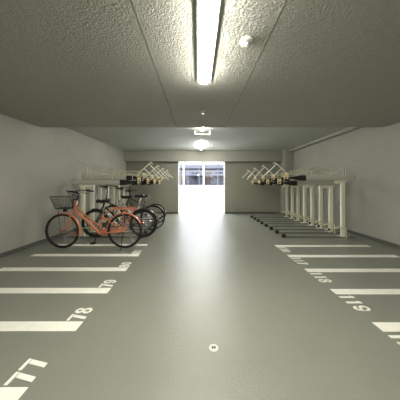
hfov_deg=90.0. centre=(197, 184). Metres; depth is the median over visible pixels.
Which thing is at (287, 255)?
floor marking
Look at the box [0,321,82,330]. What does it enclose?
floor marking
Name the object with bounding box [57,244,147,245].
floor marking
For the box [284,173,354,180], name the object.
tray
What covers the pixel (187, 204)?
floor
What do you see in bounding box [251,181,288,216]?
bicycle rack
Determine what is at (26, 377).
number marking
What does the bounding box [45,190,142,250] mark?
bicycle
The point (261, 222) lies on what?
rail
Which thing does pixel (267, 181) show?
tray
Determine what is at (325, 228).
rail
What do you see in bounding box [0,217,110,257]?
baseboard
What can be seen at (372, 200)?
wall
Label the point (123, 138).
ceiling
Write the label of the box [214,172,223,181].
shrub
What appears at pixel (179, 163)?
window
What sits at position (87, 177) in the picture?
tray
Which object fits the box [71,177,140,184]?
tray
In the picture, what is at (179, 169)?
window
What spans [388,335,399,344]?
number marking
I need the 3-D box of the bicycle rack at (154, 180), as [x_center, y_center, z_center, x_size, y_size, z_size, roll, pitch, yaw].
[-1.958,0.353,6.480,2.093,1.793,0.188,0,0,0]
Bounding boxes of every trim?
[178,162,178,213]
[179,165,223,167]
[186,172,223,173]
[224,162,224,213]
[290,127,363,150]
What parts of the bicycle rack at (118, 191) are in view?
post, guard rail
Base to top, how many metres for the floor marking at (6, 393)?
0.002 m
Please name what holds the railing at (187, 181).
on the ground
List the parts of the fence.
rail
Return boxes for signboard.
[204,172,212,184]
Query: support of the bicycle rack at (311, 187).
on the floor at (199, 281)
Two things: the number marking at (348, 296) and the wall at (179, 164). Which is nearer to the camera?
the number marking at (348, 296)
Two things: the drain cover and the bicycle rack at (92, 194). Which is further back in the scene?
the bicycle rack at (92, 194)
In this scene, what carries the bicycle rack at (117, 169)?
on the floor at (199, 281)
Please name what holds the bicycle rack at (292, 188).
on the floor at (199, 281)
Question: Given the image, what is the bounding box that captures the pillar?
[281,150,293,214]
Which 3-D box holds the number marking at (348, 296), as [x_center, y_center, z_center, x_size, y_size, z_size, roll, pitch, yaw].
[1.652,1.249,2.113,0.160,0.002,0.276,0,0,0]
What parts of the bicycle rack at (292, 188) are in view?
post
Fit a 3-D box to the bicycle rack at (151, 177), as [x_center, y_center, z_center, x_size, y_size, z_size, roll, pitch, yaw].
[-2.259,0.325,6.055,1.745,1.849,0.188,0,0,0]
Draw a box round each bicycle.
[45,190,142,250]
[81,185,157,238]
[100,187,165,230]
[112,190,165,223]
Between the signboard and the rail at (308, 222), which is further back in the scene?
the signboard
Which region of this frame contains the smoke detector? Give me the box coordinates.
[240,35,253,46]
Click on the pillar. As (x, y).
(287, 164)
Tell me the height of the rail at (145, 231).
0.254 m
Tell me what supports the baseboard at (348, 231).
attached to the wall at (372, 200)
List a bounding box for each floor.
[0,213,399,399]
[179,196,223,212]
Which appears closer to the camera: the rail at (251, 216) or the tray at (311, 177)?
the tray at (311, 177)
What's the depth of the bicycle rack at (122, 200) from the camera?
7.30 m
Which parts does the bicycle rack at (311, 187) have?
post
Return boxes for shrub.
[191,172,201,178]
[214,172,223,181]
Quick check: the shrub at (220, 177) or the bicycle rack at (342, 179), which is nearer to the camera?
the bicycle rack at (342, 179)
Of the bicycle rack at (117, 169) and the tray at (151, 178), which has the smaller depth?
the tray at (151, 178)
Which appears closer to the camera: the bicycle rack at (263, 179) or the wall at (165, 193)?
the bicycle rack at (263, 179)
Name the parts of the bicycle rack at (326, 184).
post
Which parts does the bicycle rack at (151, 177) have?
post, guard rail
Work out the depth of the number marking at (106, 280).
2.55 m
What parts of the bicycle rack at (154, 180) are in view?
post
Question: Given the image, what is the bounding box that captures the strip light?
[196,0,221,83]
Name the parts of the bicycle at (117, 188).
frame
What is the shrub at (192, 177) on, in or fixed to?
on the ground
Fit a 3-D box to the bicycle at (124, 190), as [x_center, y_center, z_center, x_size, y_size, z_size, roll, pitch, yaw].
[-1.860,0.702,6.310,1.692,1.075,0.558,0,0,0]
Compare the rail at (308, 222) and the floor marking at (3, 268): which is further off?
the rail at (308, 222)
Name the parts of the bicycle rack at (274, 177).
guard rail, post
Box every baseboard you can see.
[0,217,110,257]
[132,212,177,213]
[226,212,280,213]
[300,215,399,248]
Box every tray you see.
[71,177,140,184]
[81,173,144,179]
[128,178,148,184]
[129,175,152,180]
[139,179,155,184]
[262,176,276,181]
[266,179,286,184]
[271,175,297,180]
[277,178,339,185]
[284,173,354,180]
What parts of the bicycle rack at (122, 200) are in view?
post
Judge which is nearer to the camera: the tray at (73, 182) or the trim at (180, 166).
the tray at (73, 182)
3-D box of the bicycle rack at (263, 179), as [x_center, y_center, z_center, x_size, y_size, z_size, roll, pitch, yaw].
[2.721,0.333,6.470,2.220,1.834,0.188,0,0,0]
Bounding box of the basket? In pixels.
[49,196,80,225]
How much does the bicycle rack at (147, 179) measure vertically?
1.793 m
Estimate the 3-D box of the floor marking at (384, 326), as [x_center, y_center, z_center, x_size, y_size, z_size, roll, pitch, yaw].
[2.527,1.249,1.755,1.905,0.002,0.114,0,0,0]
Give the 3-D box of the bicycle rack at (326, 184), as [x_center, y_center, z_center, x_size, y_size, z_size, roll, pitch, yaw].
[2.895,0.517,5.195,1.618,1.465,0.188,0,0,0]
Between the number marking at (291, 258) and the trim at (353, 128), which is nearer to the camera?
the number marking at (291, 258)
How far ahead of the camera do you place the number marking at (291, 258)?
3.29 m
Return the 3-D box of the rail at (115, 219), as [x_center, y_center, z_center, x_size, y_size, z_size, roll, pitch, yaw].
[-2.170,1.123,5.910,1.760,0.254,0.146,0,0,0]
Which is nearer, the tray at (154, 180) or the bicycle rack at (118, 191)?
the tray at (154, 180)
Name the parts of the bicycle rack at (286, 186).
post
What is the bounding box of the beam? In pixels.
[124,151,282,161]
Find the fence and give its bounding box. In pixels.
[179,169,223,184]
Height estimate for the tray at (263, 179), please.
0.187 m
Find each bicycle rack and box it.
[65,162,159,236]
[76,161,144,231]
[96,165,152,222]
[97,165,164,228]
[107,167,157,220]
[111,168,169,222]
[117,169,162,216]
[121,170,172,216]
[242,169,299,218]
[248,167,312,222]
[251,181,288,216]
[255,164,332,228]
[258,178,300,220]
[266,160,356,236]
[266,177,314,225]
[277,176,339,232]
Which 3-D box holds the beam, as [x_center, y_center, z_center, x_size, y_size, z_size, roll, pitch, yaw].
[0.360,-1.200,8.500,7.120,0.440,0.200,0,0,0]
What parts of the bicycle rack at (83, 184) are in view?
post, guard rail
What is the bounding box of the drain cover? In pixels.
[209,344,217,351]
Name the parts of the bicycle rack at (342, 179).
guard rail, post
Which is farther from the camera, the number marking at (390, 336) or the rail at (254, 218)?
the rail at (254, 218)
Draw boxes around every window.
[179,162,223,195]
[179,163,223,163]
[179,169,223,169]
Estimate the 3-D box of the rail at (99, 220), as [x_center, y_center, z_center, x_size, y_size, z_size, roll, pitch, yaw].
[-2.170,1.123,5.510,1.760,0.254,0.146,0,0,0]
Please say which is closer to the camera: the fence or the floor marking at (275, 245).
the floor marking at (275, 245)
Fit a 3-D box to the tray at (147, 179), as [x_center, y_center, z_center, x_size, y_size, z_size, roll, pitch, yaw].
[-2.195,-0.079,5.630,1.618,0.187,0.188,0,0,0]
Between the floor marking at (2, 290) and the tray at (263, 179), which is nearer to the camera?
the floor marking at (2, 290)
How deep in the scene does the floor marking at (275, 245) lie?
4.03 m
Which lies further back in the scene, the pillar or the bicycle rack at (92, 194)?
the pillar
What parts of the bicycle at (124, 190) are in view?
frame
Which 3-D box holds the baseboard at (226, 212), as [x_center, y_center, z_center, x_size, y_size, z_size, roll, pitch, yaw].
[2.373,1.212,8.594,2.375,0.075,0.012,0,0,0]
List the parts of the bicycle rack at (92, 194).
post, guard rail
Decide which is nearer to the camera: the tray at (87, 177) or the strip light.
the strip light
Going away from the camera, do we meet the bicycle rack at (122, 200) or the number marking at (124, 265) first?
the number marking at (124, 265)
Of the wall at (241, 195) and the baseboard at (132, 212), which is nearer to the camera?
the baseboard at (132, 212)
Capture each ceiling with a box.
[0,0,399,126]
[66,127,347,150]
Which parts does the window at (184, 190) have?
frosted panel, frosted panel, frosted panel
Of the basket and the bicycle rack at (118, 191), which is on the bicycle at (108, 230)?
the basket
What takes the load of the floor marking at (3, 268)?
on the floor at (199, 281)
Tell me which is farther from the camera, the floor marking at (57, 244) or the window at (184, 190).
the window at (184, 190)
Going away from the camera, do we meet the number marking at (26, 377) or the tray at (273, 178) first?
the number marking at (26, 377)
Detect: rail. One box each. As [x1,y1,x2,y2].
[68,226,142,237]
[85,223,147,233]
[87,220,150,229]
[95,219,153,226]
[250,211,290,217]
[253,212,295,219]
[257,214,302,221]
[260,216,314,223]
[264,218,323,226]
[269,220,333,229]
[275,223,339,233]
[281,226,357,237]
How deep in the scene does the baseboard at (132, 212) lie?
8.59 m
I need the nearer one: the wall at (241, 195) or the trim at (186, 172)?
the wall at (241, 195)
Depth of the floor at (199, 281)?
1.88 m
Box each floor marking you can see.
[0,267,128,270]
[0,288,110,292]
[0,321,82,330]
[0,387,27,399]
[31,254,138,255]
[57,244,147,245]
[275,245,370,246]
[287,255,398,256]
[305,269,399,271]
[330,289,399,293]
[372,322,399,331]
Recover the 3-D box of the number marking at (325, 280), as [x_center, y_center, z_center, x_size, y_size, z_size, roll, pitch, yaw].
[1.651,1.249,2.691,0.161,0.002,0.276,0,0,0]
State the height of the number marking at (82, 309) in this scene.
0.002 m
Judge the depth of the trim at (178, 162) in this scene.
8.59 m
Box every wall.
[0,114,125,252]
[126,162,177,211]
[179,164,223,177]
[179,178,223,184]
[225,162,280,213]
[294,122,399,244]
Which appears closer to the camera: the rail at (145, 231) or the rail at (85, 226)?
the rail at (85, 226)
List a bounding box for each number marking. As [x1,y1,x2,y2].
[4,359,46,384]
[66,308,92,320]
[99,280,115,286]
[119,262,130,266]
[291,258,307,263]
[310,273,331,281]
[339,295,370,310]
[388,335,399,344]
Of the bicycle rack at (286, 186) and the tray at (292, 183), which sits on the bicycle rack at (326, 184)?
the tray at (292, 183)
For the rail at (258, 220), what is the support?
on the floor at (199, 281)
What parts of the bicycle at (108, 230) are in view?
frame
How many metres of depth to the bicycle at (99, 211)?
4.68 m
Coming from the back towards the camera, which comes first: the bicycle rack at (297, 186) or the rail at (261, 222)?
the bicycle rack at (297, 186)
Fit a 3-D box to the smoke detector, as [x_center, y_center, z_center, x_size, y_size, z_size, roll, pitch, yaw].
[0.410,-1.189,1.680,0.116,0.042,0.116,0,0,0]
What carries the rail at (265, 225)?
on the floor at (199, 281)
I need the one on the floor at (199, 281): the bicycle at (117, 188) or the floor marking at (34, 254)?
the floor marking at (34, 254)
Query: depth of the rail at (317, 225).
5.07 m
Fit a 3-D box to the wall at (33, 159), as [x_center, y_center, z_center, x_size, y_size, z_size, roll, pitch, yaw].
[-3.499,-0.200,2.900,0.200,2.900,11.826,0,0,3]
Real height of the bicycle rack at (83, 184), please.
1.793 m
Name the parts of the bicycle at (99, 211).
frame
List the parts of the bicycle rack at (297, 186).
post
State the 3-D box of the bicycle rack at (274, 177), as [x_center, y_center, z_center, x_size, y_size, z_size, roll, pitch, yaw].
[2.721,0.333,5.620,2.220,1.834,0.188,0,0,0]
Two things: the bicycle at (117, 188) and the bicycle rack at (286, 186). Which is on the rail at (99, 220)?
the bicycle at (117, 188)
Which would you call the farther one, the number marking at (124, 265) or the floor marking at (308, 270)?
the number marking at (124, 265)
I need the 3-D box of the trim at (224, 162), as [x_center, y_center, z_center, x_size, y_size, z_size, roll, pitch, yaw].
[1.147,0.135,8.675,0.035,2.230,0.170,0,0,0]
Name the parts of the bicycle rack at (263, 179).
guard rail, post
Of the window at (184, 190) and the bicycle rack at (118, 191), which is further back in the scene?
the window at (184, 190)
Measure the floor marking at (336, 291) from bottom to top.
0.002 m
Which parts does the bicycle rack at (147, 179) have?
post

